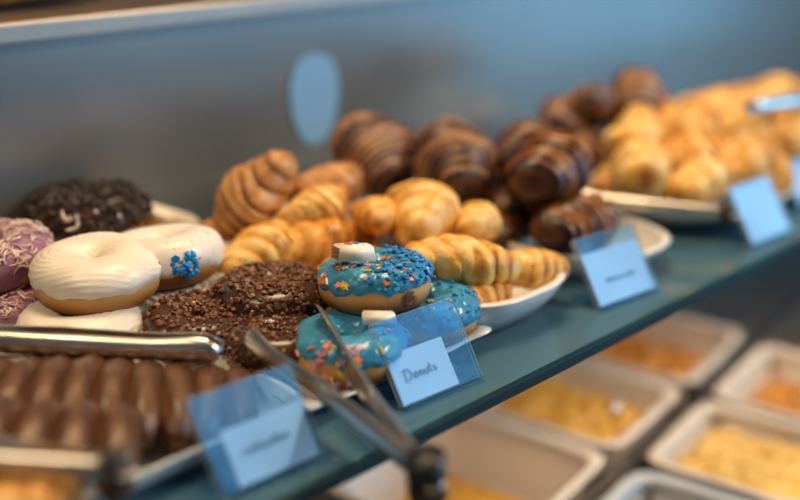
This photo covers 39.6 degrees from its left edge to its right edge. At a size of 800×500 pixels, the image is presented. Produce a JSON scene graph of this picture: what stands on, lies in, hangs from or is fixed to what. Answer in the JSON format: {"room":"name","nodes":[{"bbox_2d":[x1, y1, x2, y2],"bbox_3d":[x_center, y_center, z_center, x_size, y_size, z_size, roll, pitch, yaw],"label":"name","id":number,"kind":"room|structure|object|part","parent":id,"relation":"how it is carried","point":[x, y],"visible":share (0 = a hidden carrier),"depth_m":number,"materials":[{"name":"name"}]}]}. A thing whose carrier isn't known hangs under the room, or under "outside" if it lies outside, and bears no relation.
{"room":"food shop","nodes":[
{"label":"food shop","id":0,"kind":"room"},
{"bbox_2d":[0,0,799,222],"bbox_3d":[0.213,-0.071,1.738,0.012,0.700,2.700,17,25,41],"label":"wall","id":1,"kind":"structure","parent":0,"point":[171,110],"depth_m":1.33,"materials":[{"name":"paint"}]},
{"bbox_2d":[0,0,394,43],"bbox_3d":[0.080,-0.443,1.748,0.417,0.018,2.700,17,25,41],"label":"shelf","id":2,"kind":"object","parent":1,"relation":"attached to","point":[26,20],"visible":1,"depth_m":1.16,"materials":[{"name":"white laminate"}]},
{"bbox_2d":[0,0,23,4],"bbox_3d":[-0.404,-0.309,1.179,0.116,0.087,0.242,12,22,32],"label":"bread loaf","id":3,"kind":"object","parent":2,"relation":"on","point":[2,2],"visible":1,"depth_m":1.14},
{"bbox_2d":[289,53,338,143],"bbox_3d":[-0.103,-0.182,1.343,0.002,0.110,0.078,17,25,41],"label":"card","id":4,"kind":"object","parent":1,"relation":"attached to","point":[314,83],"visible":1,"depth_m":1.34,"materials":[{"name":"paper"}]},
{"bbox_2d":[126,74,799,499],"bbox_3d":[0.398,-0.103,1.539,0.500,0.010,2.700,17,25,41],"label":"glass shelf","id":5,"kind":"object","parent":1,"relation":"attached to","point":[700,260],"visible":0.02,"depth_m":0.96,"materials":[{"name":"glass"}]},
{"bbox_2d":[0,355,25,361],"bbox_3d":[-0.368,0.083,0.952,0.210,0.012,0.216,17,25,41],"label":"serving plate","id":6,"kind":"object","parent":5,"relation":"on","point":[13,358],"visible":0.02,"depth_m":0.94,"materials":[{"name":"white ceramic"}]},
{"bbox_2d":[0,286,37,324],"bbox_3d":[-0.349,0.051,0.959,0.098,0.042,0.096,17,25,41],"label":"donut","id":7,"kind":"object","parent":6,"relation":"on","point":[12,304],"visible":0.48,"depth_m":0.93,"materials":[{"name":"food"}]},
{"bbox_2d":[0,219,54,296],"bbox_3d":[-0.361,0.006,0.984,0.110,0.053,0.107,-14,23,-35],"label":"donut","id":8,"kind":"object","parent":7,"relation":"on","point":[20,242],"visible":0.91,"depth_m":0.96,"materials":[{"name":"food"}]},
{"bbox_2d":[16,300,143,359],"bbox_3d":[-0.264,0.065,0.919,0.104,0.042,0.104,-4,19,-13],"label":"donut","id":9,"kind":"object","parent":6,"relation":"on","point":[36,313],"visible":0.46,"depth_m":0.89,"materials":[{"name":"food"}]},
{"bbox_2d":[28,232,160,315],"bbox_3d":[-0.256,0.019,0.938,0.108,0.048,0.110,10,21,28],"label":"donut","id":10,"kind":"object","parent":9,"relation":"on","point":[93,272],"visible":0.99,"depth_m":0.90,"materials":[{"name":"food"}]},
{"bbox_2d":[42,354,297,499],"bbox_3d":[-0.220,0.133,0.789,0.172,0.022,0.280,17,25,41],"label":"serving plate","id":11,"kind":"object","parent":5,"relation":"on","point":[159,463],"visible":0.16,"depth_m":0.77,"materials":[{"name":"white ceramic"}]},
{"bbox_2d":[0,356,15,375],"bbox_3d":[-0.296,0.102,0.793,0.030,0.035,0.116,-1,19,-2],"label":"pastry","id":12,"kind":"object","parent":11,"relation":"on","point":[4,362],"visible":0.27,"depth_m":0.81,"materials":[{"name":"food"}]},
{"bbox_2d":[0,395,26,436],"bbox_3d":[-0.265,0.122,0.729,0.032,0.040,0.104,0,19,-1],"label":"pastry","id":13,"kind":"object","parent":11,"relation":"on","point":[11,406],"visible":0.34,"depth_m":0.73,"materials":[{"name":"food"}]},
{"bbox_2d":[0,356,44,398],"bbox_3d":[-0.274,0.102,0.795,0.030,0.036,0.116,0,19,1],"label":"pastry","id":14,"kind":"object","parent":11,"relation":"on","point":[15,378],"visible":0.45,"depth_m":0.78,"materials":[{"name":"food"}]},
{"bbox_2d":[0,397,65,482],"bbox_3d":[-0.239,0.123,0.731,0.032,0.040,0.105,0,19,1],"label":"pastry","id":15,"kind":"object","parent":11,"relation":"on","point":[36,422],"visible":0.41,"depth_m":0.71,"materials":[{"name":"food"}]},
{"bbox_2d":[0,478,83,499],"bbox_3d":[-0.230,0.157,0.650,0.090,0.041,0.053,-9,21,-25],"label":"bun","id":16,"kind":"object","parent":11,"relation":"on","point":[37,488],"visible":1,"depth_m":0.65,"materials":[{"name":"food"}]},
{"bbox_2d":[0,436,141,490],"bbox_3d":[-0.252,0.122,0.669,0.199,0.027,0.031,3,19,8],"label":"tongs","id":17,"kind":"object","parent":16,"relation":"on","point":[19,457],"visible":1,"depth_m":0.65,"materials":[{"name":"silver metal"}]},
{"bbox_3d":[-0.260,0.119,0.678,0.180,0.020,0.014,5,19,7],"label":"arm","id":18,"kind":"part","parent":17,"relation":"part of","materials":[{"name":"silver metal"}]},
{"bbox_3d":[-0.262,0.124,0.662,0.180,0.020,0.014,5,19,7],"label":"arm","id":19,"kind":"part","parent":17,"relation":"part of","materials":[{"name":"silver metal"}]},
{"bbox_2d":[21,354,74,404],"bbox_3d":[-0.252,0.101,0.797,0.030,0.036,0.116,-1,19,-3],"label":"pastry","id":20,"kind":"object","parent":11,"relation":"on","point":[44,383],"visible":0.41,"depth_m":0.78,"materials":[{"name":"food"}]},
{"bbox_2d":[46,399,103,489],"bbox_3d":[-0.213,0.125,0.732,0.031,0.040,0.104,-1,19,-4],"label":"pastry","id":21,"kind":"object","parent":11,"relation":"on","point":[75,427],"visible":0.5,"depth_m":0.71,"materials":[{"name":"food"}]},
{"bbox_2d":[54,353,109,406],"bbox_3d":[-0.229,0.100,0.799,0.030,0.035,0.116,0,19,-1],"label":"pastry","id":22,"kind":"object","parent":11,"relation":"on","point":[77,383],"visible":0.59,"depth_m":0.78,"materials":[{"name":"food"}]},
{"bbox_2d":[90,356,135,408],"bbox_3d":[-0.207,0.103,0.802,0.030,0.036,0.116,-2,19,-5],"label":"pastry","id":23,"kind":"object","parent":11,"relation":"on","point":[111,383],"visible":0.54,"depth_m":0.78,"materials":[{"name":"food"}]},
{"bbox_2d":[91,402,141,499],"bbox_3d":[-0.186,0.126,0.733,0.032,0.040,0.104,-3,19,-10],"label":"pastry","id":24,"kind":"object","parent":11,"relation":"on","point":[119,425],"visible":0.75,"depth_m":0.71,"materials":[{"name":"food"}]},
{"bbox_2d":[124,359,163,449],"bbox_3d":[-0.185,0.105,0.805,0.030,0.036,0.116,-3,19,-9],"label":"pastry","id":25,"kind":"object","parent":11,"relation":"on","point":[143,393],"visible":0.76,"depth_m":0.78,"materials":[{"name":"food"}]},
{"bbox_2d":[160,362,193,451],"bbox_3d":[-0.163,0.107,0.808,0.030,0.035,0.116,-4,19,-11],"label":"pastry","id":26,"kind":"object","parent":11,"relation":"on","point":[176,377],"visible":0.82,"depth_m":0.77,"materials":[{"name":"food"}]},
{"bbox_2d":[0,325,223,363],"bbox_3d":[-0.267,0.069,0.840,0.264,0.028,0.025,2,19,2],"label":"tongs","id":27,"kind":"object","parent":26,"relation":"on","point":[15,340],"visible":0.99,"depth_m":0.83,"materials":[{"name":"silver metal"}]},
{"bbox_2d":[190,363,225,448],"bbox_3d":[-0.141,0.109,0.811,0.030,0.035,0.116,-2,19,-6],"label":"pastry","id":28,"kind":"object","parent":11,"relation":"on","point":[207,414],"visible":0.83,"depth_m":0.78,"materials":[{"name":"food"}]},
{"bbox_2d":[223,365,259,429],"bbox_3d":[-0.118,0.111,0.815,0.030,0.035,0.116,-3,19,-9],"label":"pastry","id":29,"kind":"object","parent":11,"relation":"on","point":[241,398],"visible":0.73,"depth_m":0.79,"materials":[{"name":"food"}]},
{"bbox_2d":[183,362,324,497],"bbox_3d":[-0.097,0.122,0.759,0.087,0.060,0.046,-17,25,-40],"label":"sign holder","id":30,"kind":"object","parent":5,"relation":"on","point":[260,447],"visible":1,"depth_m":0.76,"materials":[{"name":"clear plastic"}]},
{"bbox_2d":[240,305,448,499],"bbox_3d":[-0.037,0.106,0.790,0.072,0.062,0.233,-10,21,-28],"label":"tongs","id":31,"kind":"object","parent":5,"relation":"on","point":[424,465],"visible":0.98,"depth_m":0.76,"materials":[{"name":"silver metal"}]},
{"bbox_3d":[-0.053,0.106,0.792,0.012,0.045,0.217,-14,23,-36],"label":"arm","id":32,"kind":"part","parent":31,"relation":"part of","materials":[{"name":"silver metal"}]},
{"bbox_3d":[-0.026,0.097,0.805,0.011,0.054,0.216,-8,20,-22],"label":"arm","id":33,"kind":"part","parent":31,"relation":"part of","materials":[{"name":"silver metal"}]},
{"bbox_2d":[269,307,490,410],"bbox_3d":[-0.145,0.055,1.028,0.420,0.017,0.220,17,25,41],"label":"serving plate","id":34,"kind":"object","parent":5,"relation":"on","point":[480,330],"visible":0.12,"depth_m":0.88,"materials":[{"name":"white ceramic"}]},
{"bbox_2d":[144,203,200,226],"bbox_3d":[-0.246,-0.027,1.148,0.079,0.055,0.081,-12,22,-32],"label":"donut","id":35,"kind":"object","parent":34,"relation":"on","point":[162,215],"visible":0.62,"depth_m":1.11,"materials":[{"name":"food"}]},
{"bbox_2d":[138,276,217,313],"bbox_3d":[-0.200,0.045,0.983,0.095,0.038,0.094,-5,19,-14],"label":"donut","id":36,"kind":"object","parent":34,"relation":"on","point":[206,284],"visible":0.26,"depth_m":0.96,"materials":[{"name":"food"}]},
{"bbox_2d":[122,223,224,289],"bbox_3d":[-0.211,0.005,0.988,0.108,0.052,0.110,9,21,25],"label":"donut","id":37,"kind":"object","parent":36,"relation":"on","point":[187,254],"visible":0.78,"depth_m":0.95,"materials":[{"name":"food"}]},
{"bbox_2d":[142,288,238,363],"bbox_3d":[-0.170,0.062,0.929,0.093,0.042,0.095,8,20,22],"label":"donut","id":38,"kind":"object","parent":34,"relation":"on","point":[196,311],"visible":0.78,"depth_m":0.91,"materials":[{"name":"food"}]},
{"bbox_2d":[213,241,231,278],"bbox_3d":[-0.169,0.020,1.054,0.099,0.039,0.100,-5,19,-14],"label":"donut","id":39,"kind":"object","parent":34,"relation":"on","point":[227,244],"visible":0.05,"depth_m":1.06,"materials":[{"name":"food"}]},
{"bbox_2d":[217,219,292,273],"bbox_3d":[-0.131,0.002,1.044,0.055,0.053,0.110,15,24,37],"label":"croissant","id":40,"kind":"object","parent":39,"relation":"on","point":[272,239],"visible":0.57,"depth_m":1.03,"materials":[{"name":"food"}]},
{"bbox_2d":[219,313,308,378],"bbox_3d":[-0.102,0.074,0.899,0.090,0.036,0.090,17,25,41],"label":"donut","id":41,"kind":"object","parent":34,"relation":"on","point":[279,331],"visible":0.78,"depth_m":0.87,"materials":[{"name":"food"}]},
{"bbox_2d":[210,259,329,316],"bbox_3d":[-0.110,0.040,0.961,0.107,0.045,0.108,-8,20,-23],"label":"donut","id":42,"kind":"object","parent":34,"relation":"on","point":[268,288],"visible":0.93,"depth_m":0.93,"materials":[{"name":"food"}]},
{"bbox_2d":[295,310,410,388],"bbox_3d":[-0.040,0.073,0.885,0.098,0.048,0.096,-1,19,-2],"label":"donut","id":43,"kind":"object","parent":34,"relation":"on","point":[318,350],"visible":0.9,"depth_m":0.86,"materials":[{"name":"food"}]},
{"bbox_2d":[395,277,480,346],"bbox_3d":[0.020,0.051,0.960,0.100,0.041,0.101,11,21,29],"label":"donut","id":44,"kind":"object","parent":34,"relation":"on","point":[430,322],"visible":0.55,"depth_m":0.92,"materials":[{"name":"food"}]},
{"bbox_2d":[316,242,435,314],"bbox_3d":[-0.020,0.018,0.930,0.101,0.060,0.099,-12,22,-31],"label":"donut","id":45,"kind":"object","parent":44,"relation":"on","point":[358,277],"visible":1,"depth_m":0.90,"materials":[{"name":"food"}]},
{"bbox_3d":[-0.297,-0.001,1.109,0.108,0.044,0.111,17,25,41],"label":"donut","id":46,"kind":"object","parent":34,"relation":"on","visible":0},
{"bbox_2d":[18,176,155,242],"bbox_3d":[-0.307,-0.038,1.090,0.127,0.054,0.125,11,21,29],"label":"donut","id":47,"kind":"object","parent":46,"relation":"on","point":[74,207],"visible":0.91,"depth_m":1.06,"materials":[{"name":"food"}]},
{"bbox_2d":[274,202,565,330],"bbox_3d":[-0.015,0.013,1.119,0.384,0.038,0.200,17,25,41],"label":"serving plate","id":48,"kind":"object","parent":5,"relation":"on","point":[523,302],"visible":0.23,"depth_m":0.99,"materials":[{"name":"white ceramic"}]},
{"bbox_2d":[198,217,235,240],"bbox_3d":[-0.183,-0.012,1.108,0.052,0.039,0.100,5,19,16],"label":"croissant","id":49,"kind":"object","parent":48,"relation":"on","point":[208,223],"visible":0.1,"depth_m":1.09,"materials":[{"name":"food"}]},
{"bbox_2d":[212,150,297,236],"bbox_3d":[-0.143,-0.054,1.095,0.075,0.092,0.082,17,25,42],"label":"croissant","id":50,"kind":"object","parent":49,"relation":"on","point":[252,193],"visible":0.88,"depth_m":1.07,"materials":[{"name":"food"}]},
{"bbox_2d":[289,218,378,267],"bbox_3d":[-0.075,-0.007,1.069,0.125,0.050,0.065,-8,20,-23],"label":"croissant","id":51,"kind":"object","parent":48,"relation":"on","point":[312,241],"visible":0.47,"depth_m":1.05,"materials":[{"name":"food"}]},
{"bbox_2d":[276,184,347,226],"bbox_3d":[-0.074,-0.044,1.088,0.054,0.041,0.092,10,21,27],"label":"croissant","id":52,"kind":"object","parent":51,"relation":"on","point":[315,203],"visible":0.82,"depth_m":1.06,"materials":[{"name":"food"}]},
{"bbox_2d":[287,162,363,203],"bbox_3d":[-0.068,-0.068,1.138,0.053,0.041,0.118,12,22,32],"label":"croissant","id":53,"kind":"object","parent":52,"relation":"on","point":[350,176],"visible":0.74,"depth_m":1.12,"materials":[{"name":"food"}]},
{"bbox_2d":[349,196,396,235],"bbox_3d":[-0.021,-0.034,1.076,0.050,0.043,0.093,-3,19,-8],"label":"croissant","id":54,"kind":"object","parent":51,"relation":"on","point":[372,215],"visible":0.93,"depth_m":1.04,"materials":[{"name":"food"}]},
{"bbox_2d":[316,246,382,269],"bbox_3d":[-0.033,0.021,1.033,0.109,0.048,0.061,-13,23,-34],"label":"croissant","id":55,"kind":"object","parent":48,"relation":"on","point":[318,267],"visible":0.02,"depth_m":1.02,"materials":[{"name":"food"}]},
{"bbox_2d":[385,179,461,246],"bbox_3d":[0.009,-0.036,1.078,0.087,0.062,0.085,14,23,35],"label":"croissant","id":56,"kind":"object","parent":55,"relation":"on","point":[425,209],"visible":0.73,"depth_m":1.05,"materials":[{"name":"food"}]},
{"bbox_2d":[387,233,398,242],"bbox_3d":[0.015,-0.043,1.208,0.072,0.061,0.121,1,19,4],"label":"croissant","id":57,"kind":"object","parent":48,"relation":"on","point":[390,234],"visible":0.04,"depth_m":1.16,"materials":[{"name":"food"}]},
{"bbox_2d":[330,112,415,196],"bbox_3d":[-0.026,-0.104,1.214,0.096,0.082,0.125,-5,19,-14],"label":"croissant","id":58,"kind":"object","parent":57,"relation":"on","point":[383,148],"visible":0.84,"depth_m":1.18,"materials":[{"name":"food"}]},
{"bbox_2d":[410,117,497,206],"bbox_3d":[0.057,-0.096,1.184,0.092,0.085,0.123,-10,21,-28],"label":"croissant","id":59,"kind":"object","parent":57,"relation":"on","point":[453,153],"visible":0.84,"depth_m":1.15,"materials":[{"name":"food"}]},
{"bbox_2d":[463,282,512,302],"bbox_3d":[0.062,0.046,0.988,0.097,0.039,0.049,-6,20,-17],"label":"croissant","id":60,"kind":"object","parent":48,"relation":"on","point":[494,292],"visible":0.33,"depth_m":0.98,"materials":[{"name":"food"}]},
{"bbox_2d":[405,234,522,284],"bbox_3d":[0.057,0.010,0.995,0.114,0.048,0.056,-1,19,-4],"label":"croissant","id":61,"kind":"object","parent":60,"relation":"on","point":[463,259],"visible":0.75,"depth_m":0.97,"materials":[{"name":"food"}]},
{"bbox_2d":[511,248,569,289],"bbox_3d":[0.124,0.017,1.041,0.084,0.037,0.046,-10,21,-27],"label":"croissant","id":62,"kind":"object","parent":48,"relation":"on","point":[541,267],"visible":0.66,"depth_m":1.02,"materials":[{"name":"food"}]},
{"bbox_2d":[368,297,482,408],"bbox_3d":[0.023,0.081,0.882,0.087,0.060,0.046,-16,24,-39],"label":"sign holder","id":63,"kind":"object","parent":5,"relation":"on","point":[425,369],"visible":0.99,"depth_m":0.88,"materials":[{"name":"clear plastic"}]},
{"bbox_2d":[366,179,669,277],"bbox_3d":[0.121,-0.028,1.253,0.380,0.030,0.176,17,25,41],"label":"serving plate","id":64,"kind":"object","parent":5,"relation":"on","point":[653,239],"visible":0.14,"depth_m":1.20,"materials":[{"name":"white ceramic"}]},
{"bbox_2d":[481,168,503,200],"bbox_3d":[0.099,-0.077,1.293,0.076,0.061,0.110,12,22,32],"label":"croissant","id":65,"kind":"object","parent":64,"relation":"on","point":[498,183],"visible":0.07,"depth_m":1.26,"materials":[{"name":"food"}]},
{"bbox_2d":[483,200,520,249],"bbox_3d":[0.094,-0.023,1.163,0.067,0.053,0.100,-5,19,-15],"label":"croissant","id":66,"kind":"object","parent":64,"relation":"on","point":[510,231],"visible":0.3,"depth_m":1.13,"materials":[{"name":"food"}]},
{"bbox_2d":[456,201,501,240],"bbox_3d":[0.078,-0.030,1.095,0.045,0.039,0.083,1,19,4],"label":"croissant","id":67,"kind":"object","parent":66,"relation":"on","point":[482,220],"visible":0.86,"depth_m":1.07,"materials":[{"name":"food"}]},
{"bbox_2d":[489,187,544,240],"bbox_3d":[0.134,-0.046,1.212,0.076,0.058,0.121,7,20,21],"label":"croissant","id":68,"kind":"object","parent":64,"relation":"on","point":[523,215],"visible":0.21,"depth_m":1.17,"materials":[{"name":"food"}]},
{"bbox_2d":[494,118,548,172],"bbox_3d":[0.141,-0.118,1.260,0.065,0.055,0.110,8,20,22],"label":"croissant","id":69,"kind":"object","parent":68,"relation":"on","point":[508,136],"visible":0.33,"depth_m":1.24,"materials":[{"name":"food"}]},
{"bbox_2d":[502,128,591,206],"bbox_3d":[0.154,-0.091,1.168,0.093,0.071,0.134,1,19,2],"label":"croissant","id":70,"kind":"object","parent":68,"relation":"on","point":[544,166],"visible":0.99,"depth_m":1.12,"materials":[{"name":"food"}]},
{"bbox_2d":[530,192,617,254],"bbox_3d":[0.185,-0.029,1.150,0.075,0.064,0.130,9,21,25],"label":"croissant","id":71,"kind":"object","parent":64,"relation":"on","point":[556,224],"visible":0.98,"depth_m":1.11,"materials":[{"name":"food"}]},
{"bbox_2d":[570,223,657,308],"bbox_3d":[0.210,0.015,1.077,0.087,0.060,0.046,-15,24,-38],"label":"sign holder","id":72,"kind":"object","parent":5,"relation":"on","point":[614,273],"visible":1,"depth_m":1.08,"materials":[{"name":"clear plastic"}]},
{"bbox_2d":[585,173,799,223],"bbox_3d":[0.346,-0.097,1.462,0.360,0.028,0.400,17,25,41],"label":"serving plate","id":73,"kind":"object","parent":5,"relation":"on","point":[648,216],"visible":0.1,"depth_m":1.29,"materials":[{"name":"white ceramic"}]},
{"bbox_2d":[574,124,612,174],"bbox_3d":[0.238,-0.128,1.396,0.073,0.055,0.111,5,19,13],"label":"croissant","id":74,"kind":"object","parent":73,"relation":"on","point":[592,135],"visible":0.27,"depth_m":1.37,"materials":[{"name":"food"}]},
{"bbox_2d":[537,94,588,134],"bbox_3d":[0.206,-0.170,1.404,0.066,0.051,0.111,5,19,13],"label":"croissant","id":75,"kind":"object","parent":74,"relation":"on","point":[557,111],"visible":0.58,"depth_m":1.37,"materials":[{"name":"food"}]},
{"bbox_2d":[568,82,615,125],"bbox_3d":[0.242,-0.180,1.401,0.063,0.070,0.093,2,19,7],"label":"croissant","id":76,"kind":"object","parent":74,"relation":"on","point":[595,101],"visible":0.77,"depth_m":1.36,"materials":[{"name":"food"}]},
{"bbox_2d":[589,156,660,197],"bbox_3d":[0.282,-0.089,1.340,0.076,0.060,0.144,17,25,41],"label":"pastry","id":77,"kind":"object","parent":73,"relation":"on","point":[603,182],"visible":0.16,"depth_m":1.30,"materials":[{"name":"food"}]},
{"bbox_2d":[602,103,668,154],"bbox_3d":[0.293,-0.148,1.346,0.070,0.054,0.143,8,20,23],"label":"pastry","id":78,"kind":"object","parent":77,"relation":"on","point":[642,121],"visible":0.8,"depth_m":1.31,"materials":[{"name":"food"}]},
{"bbox_2d":[610,138,671,196],"bbox_3d":[0.279,-0.099,1.292,0.072,0.062,0.135,1,19,4],"label":"pastry","id":79,"kind":"object","parent":77,"relation":"on","point":[639,166],"visible":0.96,"depth_m":1.24,"materials":[{"name":"food"}]},
{"bbox_2d":[583,189,741,225],"bbox_3d":[0.280,-0.049,1.230,0.189,0.025,0.021,6,20,17],"label":"tongs","id":80,"kind":"object","parent":73,"relation":"on","point":[725,213],"visible":0.83,"depth_m":1.22,"materials":[{"name":"silver metal"}]},
{"bbox_3d":[0.273,-0.053,1.238,0.170,0.018,0.009,8,20,16],"label":"arm","id":81,"kind":"part","parent":80,"relation":"part of","materials":[{"name":"silver metal"}]},
{"bbox_3d":[0.269,-0.049,1.227,0.170,0.018,0.009,8,20,16],"label":"arm","id":82,"kind":"part","parent":80,"relation":"part of","materials":[{"name":"silver metal"}]},
{"bbox_2d":[662,98,675,108],"bbox_3d":[0.341,-0.163,1.447,0.080,0.064,0.157,12,22,32],"label":"pastry","id":83,"kind":"object","parent":73,"relation":"on","point":[669,103],"visible":0.04,"depth_m":1.45,"materials":[{"name":"food"}]},
{"bbox_2d":[605,115,618,130],"bbox_3d":[0.300,-0.170,1.447,0.071,0.054,0.121,5,19,13],"label":"croissant","id":84,"kind":"object","parent":83,"relation":"on","point":[611,123],"visible":0.06,"depth_m":1.40,"materials":[{"name":"food"}]},
{"bbox_2d":[609,66,665,117],"bbox_3d":[0.303,-0.200,1.421,0.072,0.066,0.110,5,19,15],"label":"croissant","id":85,"kind":"object","parent":84,"relation":"on","point":[630,86],"visible":0.73,"depth_m":1.39,"materials":[{"name":"food"}]},
{"bbox_2d":[672,86,741,116],"bbox_3d":[0.407,-0.186,1.451,0.076,0.056,0.155,12,22,32],"label":"pastry","id":86,"kind":"object","parent":83,"relation":"on","point":[725,99],"visible":0.46,"depth_m":1.42,"materials":[{"name":"food"}]},
{"bbox_2d":[660,155,732,203],"bbox_3d":[0.349,-0.084,1.295,0.064,0.054,0.131,12,22,32],"label":"pastry","id":87,"kind":"object","parent":73,"relation":"on","point":[703,179],"visible":0.94,"depth_m":1.26,"materials":[{"name":"food"}]},
{"bbox_2d":[658,131,723,173],"bbox_3d":[0.356,-0.110,1.332,0.132,0.062,0.063,-6,20,-17],"label":"pastry","id":88,"kind":"object","parent":87,"relation":"on","point":[683,147],"visible":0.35,"depth_m":1.31,"materials":[{"name":"food"}]},
{"bbox_2d":[659,98,720,141],"bbox_3d":[0.362,-0.156,1.378,0.142,0.060,0.068,-17,25,-41],"label":"pastry","id":89,"kind":"object","parent":88,"relation":"on","point":[699,116],"visible":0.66,"depth_m":1.35,"materials":[{"name":"food"}]},
{"bbox_2d":[718,139,776,188],"bbox_3d":[0.418,-0.113,1.355,0.078,0.056,0.144,8,20,23],"label":"pastry","id":90,"kind":"object","parent":73,"relation":"on","point":[750,159],"visible":0.75,"depth_m":1.31,"materials":[{"name":"food"}]},
{"bbox_2d":[733,74,799,110],"bbox_3d":[0.520,-0.215,1.554,0.169,0.065,0.080,-13,23,-34],"label":"pastry","id":91,"kind":"object","parent":73,"relation":"on","point":[790,85],"visible":0.2,"depth_m":1.53,"materials":[{"name":"food"}]},
{"bbox_2d":[735,79,785,113],"bbox_3d":[0.477,-0.195,1.487,0.092,0.060,0.167,14,23,37],"label":"pastry","id":92,"kind":"object","parent":91,"relation":"on","point":[763,88],"visible":0.31,"depth_m":1.46,"materials":[{"name":"food"}]},
{"bbox_2d":[763,154,795,193],"bbox_3d":[0.460,-0.099,1.389,0.072,0.051,0.143,17,25,41],"label":"pastry","id":93,"kind":"object","parent":73,"relation":"on","point":[783,175],"visible":0.27,"depth_m":1.36,"materials":[{"name":"food"}]},
{"bbox_2d":[759,110,799,158],"bbox_3d":[0.506,-0.151,1.427,0.076,0.055,0.167,14,23,35],"label":"pastry","id":94,"kind":"object","parent":93,"relation":"on","point":[785,139],"visible":0.7,"depth_m":1.38,"materials":[{"name":"food"}]},
{"bbox_2d":[715,104,776,141],"bbox_3d":[0.438,-0.156,1.408,0.081,0.059,0.156,17,25,41],"label":"pastry","id":95,"kind":"object","parent":94,"relation":"on","point":[738,124],"visible":0.4,"depth_m":1.38,"materials":[{"name":"food"}]},
{"bbox_2d":[743,93,799,116],"bbox_3d":[0.488,-0.184,1.391,0.179,0.033,0.025,-16,24,-39],"label":"tongs","id":96,"kind":"object","parent":94,"relation":"on","point":[758,106],"visible":1,"depth_m":1.35,"materials":[{"name":"silver metal"}]},
{"bbox_2d":[725,174,792,245],"bbox_3d":[0.408,-0.045,1.256,0.087,0.060,0.046,-17,25,-40],"label":"sign holder","id":97,"kind":"object","parent":5,"relation":"on","point":[762,217],"visible":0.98,"depth_m":1.26,"materials":[{"name":"clear plastic"}]},
{"bbox_2d":[788,157,799,206],"bbox_3d":[0.510,-0.095,1.403,0.046,0.060,0.087,17,25,41],"label":"sign holder","id":98,"kind":"object","parent":5,"relation":"on","point":[796,163],"visible":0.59,"depth_m":1.39,"materials":[{"name":"clear plastic"}]},
{"bbox_2d":[313,250,799,499],"bbox_3d":[0.383,0.299,1.472,1.400,0.050,2.600,13,23,34],"label":"counter","id":99,"kind":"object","parent":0,"point":[746,305],"depth_m":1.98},
{"bbox_2d":[329,413,603,499],"bbox_3d":[0.075,0.286,1.271,0.244,0.080,0.256,13,23,34],"label":"food tray","id":100,"kind":"object","parent":99,"relation":"on","point":[519,462],"visible":0.53,"depth_m":1.34,"materials":[{"name":"plastic"}]},
{"bbox_2d":[402,473,518,499],"bbox_3d":[0.073,0.314,1.278,0.180,0.021,0.170,13,23,34],"label":"food","id":101,"kind":"object","parent":100,"relation":"in","point":[459,489],"visible":0.52,"depth_m":1.33,"materials":[{"name":"food"}]},
{"bbox_2d":[482,361,678,486],"bbox_3d":[0.215,0.224,1.455,0.244,0.080,0.208,13,23,34],"label":"food tray","id":102,"kind":"object","parent":99,"relation":"on","point":[653,396],"visible":0.3,"depth_m":1.45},
{"bbox_2d":[493,379,646,440],"bbox_3d":[0.215,0.213,1.451,0.190,0.042,0.155,13,23,34],"label":"food","id":103,"kind":"object","parent":102,"relation":"in","point":[549,402],"visible":0.47,"depth_m":1.44,"materials":[{"name":"food"}]},
{"bbox_2d":[606,392,636,415],"bbox_3d":[0.291,0.191,1.429,0.051,0.085,0.227,3,19,10],"label":"serving spoon","id":104,"kind":"object","parent":102,"relation":"in","point":[614,409],"visible":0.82,"depth_m":1.35,"materials":[{"name":"silver metal"}]},
{"bbox_3d":[0.275,0.192,1.396,0.012,0.026,0.165,5,5,15],"label":"handle","id":105,"kind":"part","parent":104,"relation":"part of","materials":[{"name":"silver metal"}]},
{"bbox_2d":[584,314,742,420],"bbox_3d":[0.349,0.165,1.630,0.244,0.080,0.228,13,23,34],"label":"food tray","id":106,"kind":"object","parent":99,"relation":"on","point":[713,341],"visible":0.26,"depth_m":1.65,"materials":[{"name":"plastic"}]},
{"bbox_2d":[594,336,705,376],"bbox_3d":[0.349,0.164,1.628,0.190,0.043,0.170,13,23,34],"label":"food","id":107,"kind":"object","parent":106,"relation":"in","point":[637,352],"visible":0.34,"depth_m":1.62,"materials":[{"name":"food"}]},
{"bbox_2d":[601,471,743,499],"bbox_3d":[0.296,0.338,1.115,0.248,0.080,0.250,13,23,34],"label":"food tray","id":108,"kind":"object","parent":99,"relation":"on","point":[639,485],"visible":1,"depth_m":1.23,"materials":[{"name":"grey ceramic"}]},
{"bbox_2d":[576,293,799,499],"bbox_3d":[0.350,0.204,1.400,0.022,0.025,1.200,13,23,34],"label":"divider","id":109,"kind":"object","parent":99,"relation":"on","point":[626,464],"depth_m":1.42,"materials":[{"name":"metal"}]},
{"bbox_3d":[0.383,0.184,1.441,0.022,0.014,0.022,13,23,34],"label":"knob cap","id":110,"kind":"part","parent":109,"relation":"part of","materials":[{"name":"metal"}]},
{"bbox_2d":[647,402,799,499],"bbox_3d":[0.416,0.273,1.310,0.205,0.080,0.196,13,23,34],"label":"food tray","id":111,"kind":"object","parent":99,"relation":"on","point":[705,418],"visible":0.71,"depth_m":1.36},
{"bbox_2d":[679,429,799,499],"bbox_3d":[0.416,0.256,1.304,0.155,0.036,0.153,13,23,34],"label":"food","id":112,"kind":"object","parent":111,"relation":"in","point":[770,467],"visible":0.8,"depth_m":1.29,"materials":[{"name":"food"}]},
{"bbox_2d":[713,346,799,423],"bbox_3d":[0.541,0.217,1.473,0.205,0.080,0.210,13,23,34],"label":"food tray","id":113,"kind":"object","parent":99,"relation":"on","point":[765,364],"visible":0.59,"depth_m":1.53,"materials":[{"name":"plastic"}]},
{"bbox_2d":[751,380,799,414],"bbox_3d":[0.541,0.214,1.472,0.155,0.038,0.160,13,23,34],"label":"food","id":114,"kind":"object","parent":113,"relation":"in","point":[783,396],"visible":0.41,"depth_m":1.49,"materials":[{"name":"food"}]}
]}

